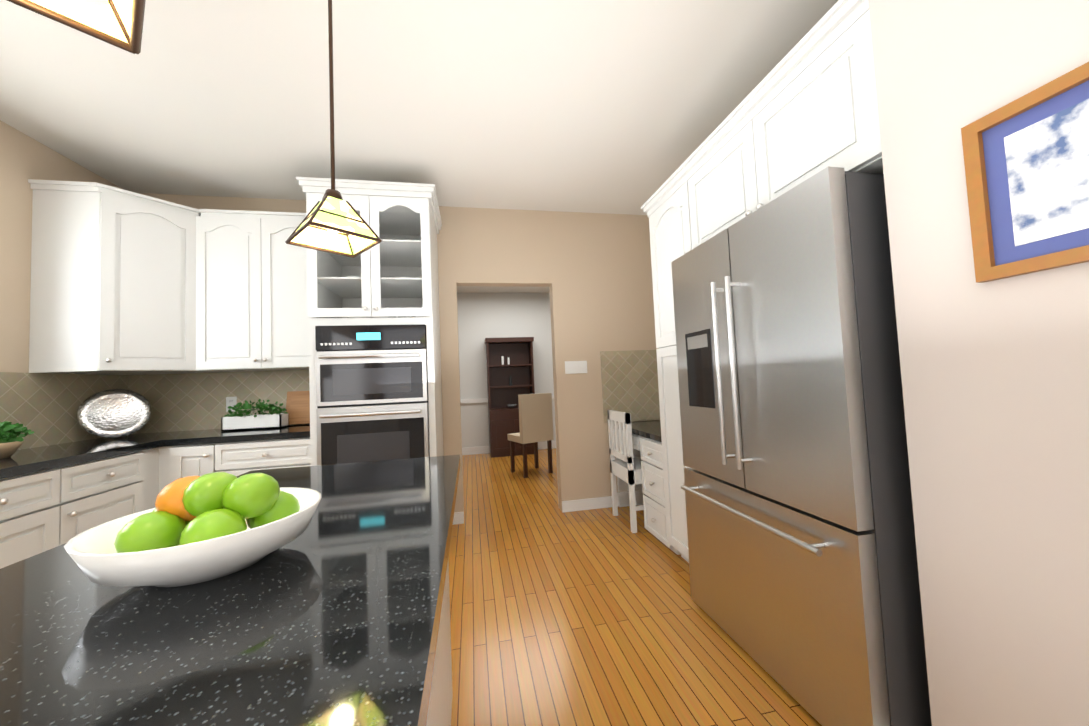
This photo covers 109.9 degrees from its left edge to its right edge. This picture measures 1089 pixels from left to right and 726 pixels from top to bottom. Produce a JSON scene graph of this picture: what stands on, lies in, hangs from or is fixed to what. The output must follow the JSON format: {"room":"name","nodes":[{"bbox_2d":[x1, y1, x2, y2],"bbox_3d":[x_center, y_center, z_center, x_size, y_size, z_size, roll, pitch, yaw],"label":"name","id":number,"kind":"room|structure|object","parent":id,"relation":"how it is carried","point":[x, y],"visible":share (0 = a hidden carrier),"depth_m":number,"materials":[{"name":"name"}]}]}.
{"room":"kitchen","nodes":[
{"label":"kitchen","id":0,"kind":"room"},
{"bbox_2d":[0,120,121,372],"bbox_3d":[-2.399,-0.157,-1.206,0.120,2.750,8.500,-2,-3,-11],"label":"wall","id":1,"kind":"structure","parent":0,"point":[24,158],"depth_m":2.19,"materials":[{"name":"beige paint"}]},
{"bbox_2d":[139,193,659,511],"bbox_3d":[-0.987,0.000,3.330,4.610,2.750,0.120,-2,-3,-11],"label":"wall","id":2,"kind":"structure","parent":0,"point":[592,272],"depth_m":3.50,"materials":[{"name":"beige paint"}]},
{"bbox_2d":[20,181,203,376],"bbox_3d":[-2.727,-0.496,2.621,0.712,1.120,0.663,-2,-3,-11],"label":"upper cabinet","id":3,"kind":"object","parent":2,"relation":"attached to","point":[185,321],"depth_m":2.35,"materials":[{"name":"white paint"}]},
{"bbox_2d":[226,397,236,411],"bbox_3d":[-2.428,0.319,2.959,0.070,0.115,0.008,-2,-3,-11],"label":"outlet","id":4,"kind":"object","parent":2,"relation":"attached to","point":[231,401],"visible":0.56,"depth_m":2.96,"materials":[{"name":"white plastic"}]},
{"bbox_2d":[204,209,343,372],"bbox_3d":[-2.076,-0.511,2.886,0.864,1.120,0.392,-2,-3,-11],"label":"upper cabinet","id":5,"kind":"object","parent":2,"relation":"attached to","point":[262,292],"depth_m":2.73,"materials":[{"name":"white paint"}]},
{"bbox_2d":[565,361,586,373],"bbox_3d":[0.288,0.040,3.503,0.204,0.113,0.011,-2,-3,-11],"label":"switch plate","id":6,"kind":"object","parent":2,"relation":"attached to","point":[573,367],"visible":1,"depth_m":3.50,"materials":[{"name":"white plastic"}]},
{"bbox_2d":[562,496,618,512],"bbox_3d":[0.692,1.267,3.513,1.090,0.095,0.014,-2,-3,-11],"label":"baseboard","id":7,"kind":"structure","parent":2,"relation":"attached to","point":[583,504],"depth_m":3.45,"materials":[{"name":"paint"}]},
{"bbox_2d":[600,350,659,422],"bbox_3d":[0.857,0.212,3.605,0.658,0.665,0.008,-2,-3,-11],"label":"backsplash","id":8,"kind":"structure","parent":2,"relation":"attached to","point":[629,378],"depth_m":3.59,"materials":[{"name":"tile"}]},
{"bbox_2d":[0,0,838,292],"bbox_3d":[-0.156,-1.571,1.089,5.650,0.100,12.400,-2,-3,-11],"label":"ceiling","id":9,"kind":"structure","parent":0,"point":[628,107],"depth_m":2.04,"materials":[{"name":"paint"}]},
{"bbox_2d":[7,0,145,53],"bbox_3d":[-0.569,-0.980,0.405,0.206,1.109,0.206,-5,-4,41],"label":"pendant light","id":10,"kind":"object","parent":9,"relation":"hanging from","point":[118,23],"visible":1,"depth_m":0.48,"materials":[{"name":"beige glass"}]},
{"bbox_2d":[285,0,381,257],"bbox_3d":[-0.670,-0.930,1.199,0.206,1.124,0.206,-5,-4,41],"label":"pendant light","id":11,"kind":"object","parent":9,"relation":"hanging from","point":[333,222],"visible":1,"depth_m":1.18,"materials":[{"name":"beige glass"}]},
{"bbox_2d":[461,293,552,454],"bbox_3d":[-0.642,0.144,6.646,4.200,2.750,0.130,-2,-3,-11],"label":"wall","id":12,"kind":"structure","parent":0,"point":[482,317],"depth_m":6.59,"materials":[{"name":"paint"}]},
{"bbox_2d":[457,288,558,498],"bbox_3d":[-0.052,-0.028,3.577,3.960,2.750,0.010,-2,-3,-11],"label":"door frame","id":13,"kind":"structure","parent":0,"point":[551,381],"depth_m":6.51,"materials":[{"name":"paint"}]},
{"bbox_2d":[448,448,821,725],"bbox_3d":[-0.035,1.253,0.954,5.650,0.060,12.400,-2,-3,-11],"label":"floor","id":14,"kind":"structure","parent":0,"point":[594,617],"depth_m":1.81,"materials":[{"name":"brown wood"}]},
{"bbox_2d":[0,461,79,568],"bbox_3d":[-2.488,0.913,1.445,0.641,0.874,0.614,-2,-3,-11],"label":"base cabinet","id":15,"kind":"object","parent":14,"relation":"on","point":[40,508],"depth_m":1.67,"materials":[{"name":"white paint"}]},
{"bbox_2d":[80,449,147,532],"bbox_3d":[-2.571,0.938,1.880,0.641,0.874,0.522,-2,-3,-11],"label":"base cabinet","id":16,"kind":"object","parent":14,"relation":"on","point":[114,486],"depth_m":2.02,"materials":[{"name":"white paint"}]},
{"bbox_2d":[152,441,227,507],"bbox_3d":[-2.228,0.960,2.652,0.372,0.874,0.632,-2,-3,-11],"label":"base cabinet","id":17,"kind":"object","parent":14,"relation":"on","point":[170,463],"depth_m":2.36,"materials":[{"name":"white paint"}]},
{"bbox_2d":[228,437,307,475],"bbox_3d":[-1.852,0.947,2.725,0.642,0.874,0.632,-2,-3,-11],"label":"base cabinet","id":18,"kind":"object","parent":14,"relation":"on","point":[257,453],"depth_m":2.44,"materials":[{"name":"white paint"}]},
{"bbox_2d":[0,425,307,476],"bbox_3d":[-1.646,0.371,0.449,1.949,0.041,5.236,-2,-3,-11],"label":"countertop","id":19,"kind":"structure","parent":18,"relation":"on","point":[39,456],"depth_m":2.28,"materials":[{"name":"black stone"}]},
{"bbox_2d":[0,421,33,458],"bbox_3d":[-2.657,0.366,1.824,0.250,0.186,0.259,-2,-3,-11],"label":"potted plant","id":20,"kind":"object","parent":19,"relation":"on","point":[11,442],"visible":1,"depth_m":1.84,"materials":[{"name":"green plant"}]},
{"bbox_2d":[77,389,151,437],"bbox_3d":[-2.857,0.332,2.546,0.262,0.322,0.224,-2,-3,-11],"label":"platter","id":21,"kind":"object","parent":19,"relation":"on","point":[111,413],"visible":1,"depth_m":2.55,"materials":[{"name":"silver metal"}]},
{"bbox_2d":[221,399,288,431],"bbox_3d":[-2.114,0.374,2.805,0.402,0.217,0.185,-2,-3,-11],"label":"planter box","id":22,"kind":"object","parent":19,"relation":"on","point":[234,421],"visible":1,"depth_m":2.76,"materials":[{"name":"white ceramic"}]},
{"bbox_2d":[286,391,309,424],"bbox_3d":[-1.856,0.348,3.013,0.340,0.260,0.103,-2,-3,-11],"label":"cutting boards","id":23,"kind":"object","parent":19,"relation":"on","point":[298,406],"visible":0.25,"depth_m":2.98,"materials":[{"name":"brown wood"}]},
{"bbox_2d":[308,317,443,465],"bbox_3d":[-1.203,0.298,2.872,0.750,1.129,0.659,-2,-3,-11],"label":"double oven","id":24,"kind":"object","parent":14,"relation":"on","point":[374,382],"depth_m":2.54,"materials":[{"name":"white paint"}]},
{"bbox_2d":[432,563,451,725],"bbox_3d":[-0.527,0.791,0.639,0.655,0.876,1.302,-2,-3,-11],"label":"kitchen island","id":25,"kind":"object","parent":14,"relation":"on","point":[442,701],"depth_m":1.07,"materials":[{"name":"white paint"}]},
{"bbox_2d":[0,455,459,725],"bbox_3d":[-0.518,0.333,0.663,0.690,0.040,1.410,-2,-3,-11],"label":"island countertop","id":26,"kind":"structure","parent":25,"relation":"on","point":[339,624],"depth_m":0.43,"materials":[{"name":"black stone"}]},
{"bbox_2d":[64,472,320,586],"bbox_3d":[-0.513,0.239,0.592,0.290,0.138,0.290,-2,-3,-11],"label":"fruit bowl","id":27,"kind":"object","parent":26,"relation":"on","point":[189,530],"visible":1,"depth_m":0.54,"materials":[{"name":"white ceramic"}]},
{"bbox_2d":[485,337,534,457],"bbox_3d":[-0.552,0.542,6.359,0.800,1.920,0.424,-2,-3,-11],"label":"hutch","id":28,"kind":"object","parent":14,"relation":"on","point":[510,372],"visible":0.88,"depth_m":6.47,"materials":[{"name":"brown wood"}]},
{"bbox_2d":[507,393,553,477],"bbox_3d":[-0.189,0.911,4.972,0.440,1.020,0.440,-1,-3,-31],"label":"dining chair","id":29,"kind":"object","parent":14,"relation":"on","point":[535,419],"visible":1,"depth_m":4.80,"materials":[{"name":"beige fabric"}]},
{"bbox_2d":[607,410,643,532],"bbox_3d":[0.814,0.841,3.149,0.420,0.900,0.420,-2,-3,-11],"label":"desk chair","id":30,"kind":"object","parent":14,"relation":"on","point":[626,466],"visible":0.73,"depth_m":3.06,"materials":[{"name":"white paint"}]},
{"bbox_2d":[614,420,680,554],"bbox_3d":[0.995,0.900,3.065,0.637,0.760,1.033,-2,-3,-11],"label":"desk","id":31,"kind":"object","parent":14,"relation":"on","point":[646,442],"visible":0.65,"depth_m":2.79,"materials":[{"name":"white wood"}]},
{"bbox_2d":[645,172,688,562],"bbox_3d":[1.106,0.095,2.345,0.642,2.289,0.470,-2,-3,-11],"label":"tall cabinet","id":32,"kind":"object","parent":14,"relation":"on","point":[668,215],"depth_m":2.36,"materials":[{"name":"white paint"}]},
{"bbox_2d":[671,166,931,725],"bbox_3d":[1.142,0.313,1.615,0.826,1.780,0.920,-2,-3,-11],"label":"fridge","id":33,"kind":"object","parent":14,"relation":"on","point":[804,577],"visible":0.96,"depth_m":1.24,"materials":[{"name":"silver metal"}]},
{"bbox_2d":[868,0,1088,725],"bbox_3d":[1.927,-0.366,-1.714,0.790,2.750,5.850,-2,-3,-11],"label":"wall","id":34,"kind":"structure","parent":0,"point":[995,380],"depth_m":0.90,"materials":[{"name":"paint"}]},
{"bbox_2d":[685,0,883,250],"bbox_3d":[1.205,-0.844,1.672,0.642,0.488,0.990,-2,-3,-11],"label":"upper cabinet","id":35,"kind":"object","parent":34,"relation":"attached to","point":[806,108],"depth_m":1.40,"materials":[{"name":"white paint"}]},
{"bbox_2d":[961,62,1088,282],"bbox_3d":[1.045,-0.384,0.692,0.021,0.370,0.420,-2,-3,-11],"label":"picture","id":36,"kind":"object","parent":34,"relation":"attached to","point":[1026,160],"visible":0.94,"depth_m":0.80,"materials":[{"name":"brown wood"}]}
]}

